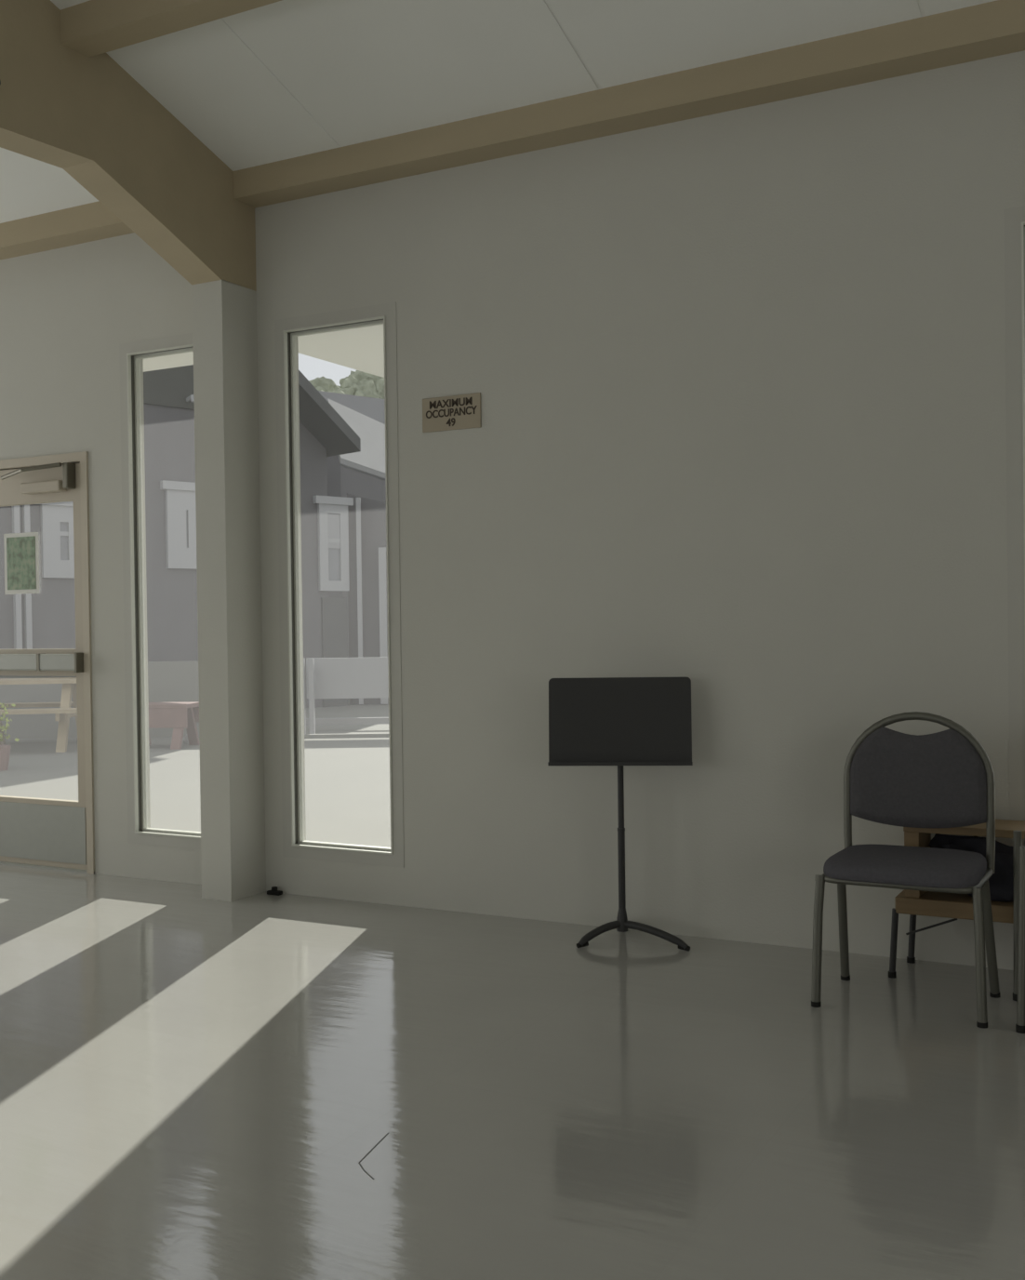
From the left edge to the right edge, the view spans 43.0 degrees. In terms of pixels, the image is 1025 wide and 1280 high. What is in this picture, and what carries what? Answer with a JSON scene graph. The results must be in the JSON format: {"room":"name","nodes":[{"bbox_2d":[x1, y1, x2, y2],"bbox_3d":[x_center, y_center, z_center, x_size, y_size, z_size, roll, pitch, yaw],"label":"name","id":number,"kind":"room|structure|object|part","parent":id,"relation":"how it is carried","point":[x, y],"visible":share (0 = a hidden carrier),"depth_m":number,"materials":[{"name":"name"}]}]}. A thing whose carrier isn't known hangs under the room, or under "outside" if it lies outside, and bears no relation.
{"room":"music room","nodes":[
{"label":"music room","id":0,"kind":"room"},
{"bbox_2d":[0,744,11,771],"bbox_3d":[-4.692,1.070,11.802,0.273,0.220,0.280,0,1,28],"label":"pot","id":1,"kind":"object","parent":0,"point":[5,749],"depth_m":11.75,"materials":[{"name":"ceramic"}]},
{"bbox_2d":[0,0,997,223],"bbox_3d":[-2.390,-2.799,1.297,12.900,1.664,9.800,0,1,28],"label":"ceiling","id":2,"kind":"structure","parent":0,"point":[364,70],"depth_m":5.03,"materials":[{"name":"white paint"}]},
{"bbox_2d":[0,200,133,260],"bbox_3d":[-3.573,-2.052,7.226,4.951,0.124,0.153,0,1,28],"label":"ceiling beam","id":3,"kind":"structure","parent":2,"relation":"attached to","point":[92,221],"depth_m":6.47,"materials":[{"name":"beige wood"}]},
{"bbox_2d":[60,0,281,57],"bbox_3d":[1.592,-2.392,3.339,7.477,0.130,0.140,0,1,28],"label":"ceiling beam","id":4,"kind":"structure","parent":2,"relation":"attached to","point":[90,28],"depth_m":4.90,"materials":[{"name":"beige wood"}]},
{"bbox_2d":[217,18,340,147],"bbox_3d":[-1.472,-2.589,4.289,0.020,0.961,3.040,0,1,28],"label":"trim","id":5,"kind":"structure","parent":2,"relation":"attached to","point":[221,21],"depth_m":5.26,"materials":[{"name":"white wood"}]},
{"bbox_2d":[537,0,598,90],"bbox_3d":[-0.394,-2.597,3.719,0.020,0.961,3.040,0,1,28],"label":"trim","id":6,"kind":"structure","parent":2,"relation":"attached to","point":[542,3],"depth_m":4.84,"materials":[{"name":"white wood"}]},
{"bbox_2d":[233,0,1024,208],"bbox_3d":[2.071,-2.095,4.238,7.477,0.124,0.153,0,1,28],"label":"ceiling beam","id":7,"kind":"structure","parent":2,"relation":"attached to","point":[994,28],"depth_m":4.98,"materials":[{"name":"beige wood"}]},
{"bbox_2d":[910,0,921,17],"bbox_3d":[0.684,-2.605,3.148,0.020,0.961,3.040,0,1,28],"label":"trim","id":8,"kind":"structure","parent":2,"relation":"attached to","point":[914,3],"depth_m":4.46,"materials":[{"name":"white wood"}]},
{"bbox_2d":[0,50,1024,970],"bbox_3d":[-0.112,-0.464,5.567,12.900,3.265,0.100,0,1,28],"label":"wall","id":9,"kind":"structure","parent":0,"point":[739,375],"depth_m":5.14,"materials":[{"name":"paint"}]},
{"bbox_2d":[0,451,94,874],"bbox_3d":[-2.603,0.120,6.822,1.055,2.135,0.231,0,1,28],"label":"door","id":10,"kind":"structure","parent":9,"relation":"in","point":[59,834],"depth_m":6.68,"materials":[{"name":"beige paint"}]},
{"bbox_2d":[3,532,39,594],"bbox_3d":[-2.581,-0.403,6.843,0.250,0.320,0.005,0,1,28],"label":"poster","id":11,"kind":"object","parent":10,"relation":"attached to","point":[21,559],"visible":1,"depth_m":6.84,"materials":[{"name":"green paper"}]},
{"bbox_3d":[-2.461,-0.833,6.665,0.466,0.131,0.113,-1,1,21],"label":"closer arm","id":12,"kind":"part","parent":10,"relation":"part of","materials":[{"name":"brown metal"}]},
{"bbox_3d":[-2.576,1.002,6.849,0.909,0.290,0.006,0,1,28],"label":"kick plate","id":13,"kind":"part","parent":10,"relation":"part of","materials":[{"name":"metal"}]},
{"bbox_2d":[119,333,200,849],"bbox_3d":[-1.673,-0.231,6.372,0.557,2.482,0.076,0,1,28],"label":"window","id":14,"kind":"structure","parent":9,"relation":"in","point":[130,353],"depth_m":6.46,"materials":[{"name":"grey paint"}]},
{"bbox_2d":[191,279,266,901],"bbox_3d":[-1.306,-0.221,6.008,0.172,2.800,0.245,0,1,28],"label":"column","id":15,"kind":"structure","parent":9,"relation":"attached to","point":[224,313],"depth_m":5.92,"materials":[{"name":"paint"}]},
{"bbox_2d":[0,0,256,291],"bbox_3d":[-2.389,-2.561,3.989,0.178,1.961,4.750,0,1,28],"label":"rafter","id":16,"kind":"object","parent":15,"relation":"on","point":[88,118],"visible":0.85,"depth_m":5.33,"materials":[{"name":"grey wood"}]},
{"bbox_2d":[142,324,384,377],"bbox_3d":[-0.845,-1.663,6.979,20.000,0.150,1.750,0,1,28],"label":"porch roof","id":17,"kind":"structure","parent":9,"relation":"attached to","point":[361,349],"depth_m":7.17,"materials":[{"name":"white"}]},
{"bbox_2d":[274,301,404,867],"bbox_3d":[-0.773,-0.237,5.896,0.664,2.482,0.076,0,1,28],"label":"window","id":18,"kind":"structure","parent":9,"relation":"in","point":[286,330],"depth_m":5.98,"materials":[{"name":"grey paint"}]},
{"bbox_2d":[422,392,481,432],"bbox_3d":[-0.262,-0.972,5.575,0.290,0.146,0.010,0,1,28],"label":"wall sign","id":19,"kind":"object","parent":9,"relation":"attached to","point":[461,411],"visible":1,"depth_m":5.57,"materials":[{"name":"beige plastic"}]},
{"bbox_2d":[1003,205,1024,846],"bbox_3d":[2.033,-0.259,4.411,0.664,2.482,0.076,0,1,28],"label":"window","id":20,"kind":"structure","parent":9,"relation":"in","point":[1014,217],"depth_m":4.52,"materials":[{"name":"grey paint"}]},
{"bbox_3d":[2.043,-0.259,4.430,0.554,2.372,0.032,0,1,28],"label":"frame","id":21,"kind":"part","parent":20,"relation":"part of","materials":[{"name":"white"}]},
{"bbox_2d":[0,864,1024,1279],"bbox_3d":[-2.341,1.307,1.331,12.900,0.121,9.770,0,1,28],"label":"floor","id":22,"kind":"structure","parent":0,"point":[193,1086],"depth_m":3.37,"materials":[{"name":"plastic"}]},
{"bbox_2d":[266,886,282,895],"bbox_3d":[-1.099,1.159,6.020,0.070,0.035,0.035,0,1,28],"label":"door stop","id":23,"kind":"object","parent":22,"relation":"on","point":[273,891],"visible":1,"depth_m":6.01,"materials":[{"name":"black rubber"}]},
{"bbox_2d":[547,677,693,951],"bbox_3d":[0.430,0.654,5.064,0.548,1.023,0.323,-1,1,10],"label":"music stand","id":24,"kind":"object","parent":22,"relation":"on","point":[620,722],"visible":1,"depth_m":4.98,"materials":[{"name":"grey metal"}]},
{"bbox_3d":[0.333,1.124,4.986,0.180,0.082,0.029,-1,1,-25],"label":"leg","id":25,"kind":"part","parent":24,"relation":"part of","materials":[{"name":"grey metal"}]},
{"bbox_3d":[0.545,1.122,4.952,0.264,0.083,0.029,0,1,33],"label":"leg","id":26,"kind":"part","parent":24,"relation":"part of","materials":[{"name":"grey metal"}]},
{"bbox_2d":[811,711,1000,1028],"bbox_3d":[1.272,0.705,4.199,0.538,0.924,0.411,0,1,28],"label":"banquet chair","id":27,"kind":"object","parent":22,"relation":"on","point":[945,779],"visible":1,"depth_m":4.27,"materials":[{"name":"grey fabric"}]},
{"bbox_3d":[0.978,0.960,4.165,0.054,0.395,0.031,-1,1,-27],"label":"leg","id":28,"kind":"part","parent":27,"relation":"part of","materials":[{"name":"grey metal"}]},
{"bbox_3d":[1.119,0.956,4.409,0.030,0.401,0.142,-1,1,20],"label":"leg","id":29,"kind":"part","parent":27,"relation":"part of","materials":[{"name":"grey metal"}]},
{"bbox_3d":[1.272,0.720,4.198,0.476,0.066,0.410,0,1,28],"label":"seat","id":30,"kind":"part","parent":27,"relation":"part of","materials":[{"name":"grey fabric"}]},
{"bbox_3d":[1.276,0.757,4.205,0.486,0.021,0.397,0,1,28],"label":"seat frame","id":31,"kind":"part","parent":27,"relation":"part of","materials":[{"name":"grey metal"}]},
{"bbox_3d":[1.351,0.460,4.352,0.444,0.334,0.051,0,1,28],"label":"backrest","id":32,"kind":"part","parent":27,"relation":"part of","materials":[{"name":"grey fabric"}]},
{"bbox_3d":[1.355,0.501,4.359,0.491,0.522,0.036,0,1,28],"label":"frame","id":33,"kind":"part","parent":27,"relation":"part of","materials":[{"name":"grey metal"}]},
{"bbox_3d":[1.412,0.957,3.936,0.031,0.395,0.054,-1,1,-7],"label":"leg","id":34,"kind":"part","parent":27,"relation":"part of","materials":[{"name":"grey metal"}]},
{"bbox_3d":[1.534,0.953,4.189,0.030,0.401,0.142,0,1,36],"label":"leg","id":35,"kind":"part","parent":27,"relation":"part of","materials":[{"name":"grey metal"}]},
{"bbox_2d":[888,819,1024,978],"bbox_3d":[1.909,0.890,4.288,1.277,0.530,0.254,0,1,28],"label":"table","id":36,"kind":"object","parent":22,"relation":"on","point":[955,906],"visible":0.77,"depth_m":4.44,"materials":[{"name":"brown wood"}]},
{"bbox_3d":[1.313,1.038,4.484,0.037,0.225,0.022,-1,1,-12],"label":"leg","id":37,"kind":"part","parent":36,"relation":"part of","materials":[{"name":"grey metal"}]},
{"bbox_3d":[1.433,1.034,4.664,0.022,0.225,0.039,-1,1,-28],"label":"leg","id":38,"kind":"part","parent":36,"relation":"part of","materials":[{"name":"grey metal"}]},
{"bbox_3d":[1.419,0.768,4.557,0.050,0.225,0.223,0,1,28],"label":"post","id":39,"kind":"part","parent":36,"relation":"part of","materials":[{"name":"brown wood"}]},
{"bbox_2d":[894,889,1013,923],"bbox_3d":[1.917,0.905,4.290,1.238,0.056,0.235,0,1,28],"label":"shelf","id":40,"kind":"object","parent":36,"relation":"attached to","point":[928,903],"depth_m":4.41,"materials":[{"name":"brown wood"}]},
{"bbox_2d":[929,833,1013,901],"bbox_3d":[1.638,0.775,4.439,0.455,0.203,0.193,0,1,28],"label":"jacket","id":41,"kind":"object","parent":36,"relation":"on","point":[1001,882],"visible":0.46,"depth_m":4.38,"materials":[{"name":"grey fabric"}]},
{"bbox_2d":[1013,829,1024,1033],"bbox_3d":[1.708,0.862,3.955,0.402,0.600,0.370,0,1,28],"label":"chair","id":42,"kind":"object","parent":22,"relation":"on","point":[1019,851],"visible":1,"depth_m":3.87,"materials":[{"name":"grey metal"}]},
{"bbox_3d":[1.621,0.880,4.180,0.024,0.541,0.050,-1,1,12],"label":"leg","id":43,"kind":"part","parent":42,"relation":"part of","materials":[{"name":"grey metal"}]},
{"bbox_3d":[1.517,0.885,3.873,0.043,0.541,0.025,-1,1,-28],"label":"leg","id":44,"kind":"part","parent":42,"relation":"part of","materials":[{"name":"grey metal"}]},
{"label":"outside","id":45,"kind":"structure","parent":0,"visible":0},
{"bbox_2d":[0,698,390,847],"bbox_3d":[9.828,0.721,39.933,70.000,0.120,69.900,0,1,28],"label":"ground","id":46,"kind":"structure","parent":45,"point":[348,796],"depth_m":10.93,"materials":[{"name":"grey concrete"}]},
{"bbox_2d":[0,702,19,771],"bbox_3d":[-4.700,0.866,11.821,0.356,0.628,0.379,0,1,28],"label":"potted shrub","id":47,"kind":"object","parent":46,"relation":"on","point":[5,749],"visible":1,"depth_m":11.78,"materials":[{"name":"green plant"}]},
{"bbox_2d":[0,677,77,752],"bbox_3d":[-5.201,0.792,14.008,1.500,0.740,1.500,-1,1,-7],"label":"picnic table","id":48,"kind":"object","parent":46,"relation":"on","point":[63,713],"visible":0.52,"depth_m":13.68,"materials":[{"name":"brown wood"}]},
{"bbox_3d":[-5.695,0.815,14.334,0.090,0.700,0.470,-1,1,-7],"label":"leg","id":49,"kind":"part","parent":48,"relation":"part of","materials":[{"name":"brown wood"}]},
{"bbox_3d":[-5.278,0.726,14.622,1.500,0.040,0.260,-1,1,-7],"label":"seat","id":50,"kind":"part","parent":48,"relation":"part of","materials":[{"name":"brown wood"}]},
{"bbox_3d":[-5.125,0.738,13.392,1.500,0.040,0.260,-1,1,-7],"label":"seat","id":51,"kind":"part","parent":48,"relation":"part of","materials":[{"name":"brown wood"}]},
{"bbox_3d":[-4.706,0.809,13.681,0.090,0.700,0.470,-1,1,-7],"label":"leg","id":52,"kind":"part","parent":48,"relation":"part of","materials":[{"name":"brown wood"}]},
{"bbox_3d":[-4.802,0.801,14.446,0.090,0.700,0.470,-1,1,-7],"label":"leg","id":53,"kind":"part","parent":48,"relation":"part of","materials":[{"name":"brown wood"}]},
{"bbox_2d":[0,661,199,739],"bbox_3d":[-4.606,0.699,15.267,4.039,0.880,0.120,-1,1,0],"label":"wall","id":54,"kind":"structure","parent":46,"relation":"on","point":[167,681],"depth_m":15.21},
{"bbox_2d":[148,701,199,749],"bbox_3d":[-3.762,0.908,13.909,0.750,0.470,0.580,-1,1,8],"label":"bench","id":55,"kind":"object","parent":46,"relation":"on","point":[177,715],"visible":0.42,"depth_m":13.70,"materials":[{"name":"wood"}]},
{"bbox_3d":[-3.765,0.698,13.907,0.750,0.050,0.400,-1,1,8],"label":"seat","id":56,"kind":"part","parent":55,"relation":"part of","materials":[{"name":"wood"}]},
{"bbox_3d":[-3.513,0.932,13.703,0.100,0.420,0.240,-1,1,8],"label":"leg","id":57,"kind":"part","parent":55,"relation":"part of","materials":[{"name":"wood"}]},
{"bbox_3d":[-3.466,0.928,14.040,0.100,0.420,0.240,-1,1,8],"label":"leg","id":58,"kind":"part","parent":55,"relation":"part of","materials":[{"name":"wood"}]},
{"bbox_2d":[0,364,360,707],"bbox_3d":[-9.810,-3.584,18.496,13.566,9.514,8.120,-1,1,-44],"label":"house","id":59,"kind":"structure","parent":46,"relation":"on","point":[46,619],"depth_m":18.66,"materials":[{"name":"grey"}]},
{"bbox_3d":[-6.034,-1.325,17.491,0.123,0.508,0.026,-1,1,-44],"label":"pane","id":60,"kind":"part","parent":59,"relation":"part of","materials":[{"name":"grey glass"}]},
{"bbox_3d":[-4.711,-1.599,18.788,0.035,0.542,0.026,-1,1,-44],"label":"pane","id":61,"kind":"part","parent":59,"relation":"part of","materials":[{"name":"grey glass"}]},
{"bbox_2d":[186,394,193,402],"bbox_3d":[-4.629,-3.466,18.738,0.070,0.122,0.201,-1,1,-44],"label":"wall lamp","id":62,"kind":"object","parent":59,"relation":"attached to","point":[189,397],"depth_m":18.73,"materials":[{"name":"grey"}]},
{"bbox_3d":[-2.844,-1.469,20.617,0.244,1.066,0.026,-1,1,-44],"label":"pane","id":63,"kind":"part","parent":59,"relation":"part of","materials":[{"name":"grey glass"}]},
{"bbox_2d":[327,514,340,548],"bbox_3d":[-2.832,-1.717,20.608,0.328,0.536,0.025,-1,1,-44],"label":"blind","id":64,"kind":"object","parent":59,"relation":"hanging from","point":[333,520],"depth_m":20.60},
{"bbox_3d":[-2.809,0.190,20.648,0.492,1.727,0.027,-1,1,-44],"label":"cellar door","id":65,"kind":"part","parent":59,"relation":"part of","materials":[{"name":"grey wood"}]},
{"bbox_2d":[182,734,188,744],"bbox_3d":[-3.557,1.098,14.301,0.122,0.130,0.133,0,1,28],"label":"stone","id":66,"kind":"object","parent":46,"relation":"on","point":[185,739],"visible":0.4,"depth_m":14.25,"materials":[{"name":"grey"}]},
{"bbox_2d":[308,376,345,394],"bbox_3d":[-9.183,-5.593,58.257,5.067,12.618,3.581,-1,1,16],"label":"tree","id":67,"kind":"object","parent":46,"relation":"on","point":[323,384],"visible":0.02,"depth_m":57.72,"materials":[{"name":"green plant"}]},
{"bbox_2d":[303,656,388,733],"bbox_3d":[-1.423,0.644,15.458,2.179,0.900,0.865,-1,1,-1],"label":"rail","id":68,"kind":"object","parent":46,"relation":"on","point":[326,677],"visible":0.39,"depth_m":15.21,"materials":[{"name":"white wood"}]},
{"bbox_3d":[-2.425,0.662,15.041,0.054,0.900,0.070,-1,1,0],"label":"post","id":69,"kind":"part","parent":68,"relation":"part of","materials":[{"name":"white wood"}]},
{"bbox_3d":[-2.318,0.661,15.041,0.054,0.900,0.070,-1,1,0],"label":"post","id":70,"kind":"part","parent":68,"relation":"part of","materials":[{"name":"white wood"}]},
{"bbox_3d":[-1.427,0.979,15.840,2.178,0.080,0.060,-1,1,0],"label":"rail","id":71,"kind":"part","parent":68,"relation":"part of","materials":[{"name":"white wood"}]},
{"bbox_2d":[304,733,389,738],"bbox_3d":[-1.325,1.080,14.811,2.444,0.040,0.100,-1,1,0],"label":"kerb","id":72,"kind":"object","parent":46,"relation":"on","point":[349,735],"depth_m":14.76,"materials":[{"name":"grey concrete"}]},
{"bbox_2d":[318,390,385,597],"bbox_3d":[-3.232,-3.248,37.425,8.720,8.232,4.672,-1,1,-41],"label":"house","id":73,"kind":"structure","parent":46,"relation":"on","point":[372,407],"depth_m":37.84,"materials":[{"name":"grey"}]},
{"bbox_2d":[327,398,386,653],"bbox_3d":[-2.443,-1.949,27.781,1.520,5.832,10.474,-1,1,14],"label":"house","id":74,"kind":"structure","parent":46,"relation":"on","point":[363,472],"depth_m":24.51,"materials":[{"name":"metal"}]},
{"bbox_2d":[337,370,384,398],"bbox_3d":[-9.903,-7.941,76.162,6.232,16.925,7.557,0,1,28],"label":"tree","id":75,"kind":"object","parent":46,"relation":"on","point":[360,383],"visible":0.06,"depth_m":74.18,"materials":[{"name":"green plant"}]},
{"bbox_2d":[346,493,388,705],"bbox_3d":[-1.838,-0.680,21.552,1.439,3.420,1.680,-1,1,9],"label":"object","id":76,"kind":"object","parent":46,"relation":"on","point":[367,607],"visible":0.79,"depth_m":21.01,"materials":[{"name":"grey"}]},
{"bbox_3d":[-2.446,-0.624,20.855,0.074,3.300,0.100,-1,1,-4],"label":"post","id":77,"kind":"part","parent":76,"relation":"part of","materials":[{"name":"grey wood"}]},
{"bbox_3d":[-2.069,-0.229,20.859,0.126,2.500,0.094,-1,1,0],"label":"post","id":78,"kind":"part","parent":76,"relation":"part of","materials":[{"name":"grey wood"}]},
{"bbox_2d":[376,378,384,399],"bbox_3d":[-3.932,-5.688,55.944,4.577,12.719,4.194,0,1,28],"label":"tree","id":79,"kind":"object","parent":46,"relation":"on","point":[380,383],"visible":0.02,"depth_m":54.60,"materials":[{"name":"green plant"}]}
]}

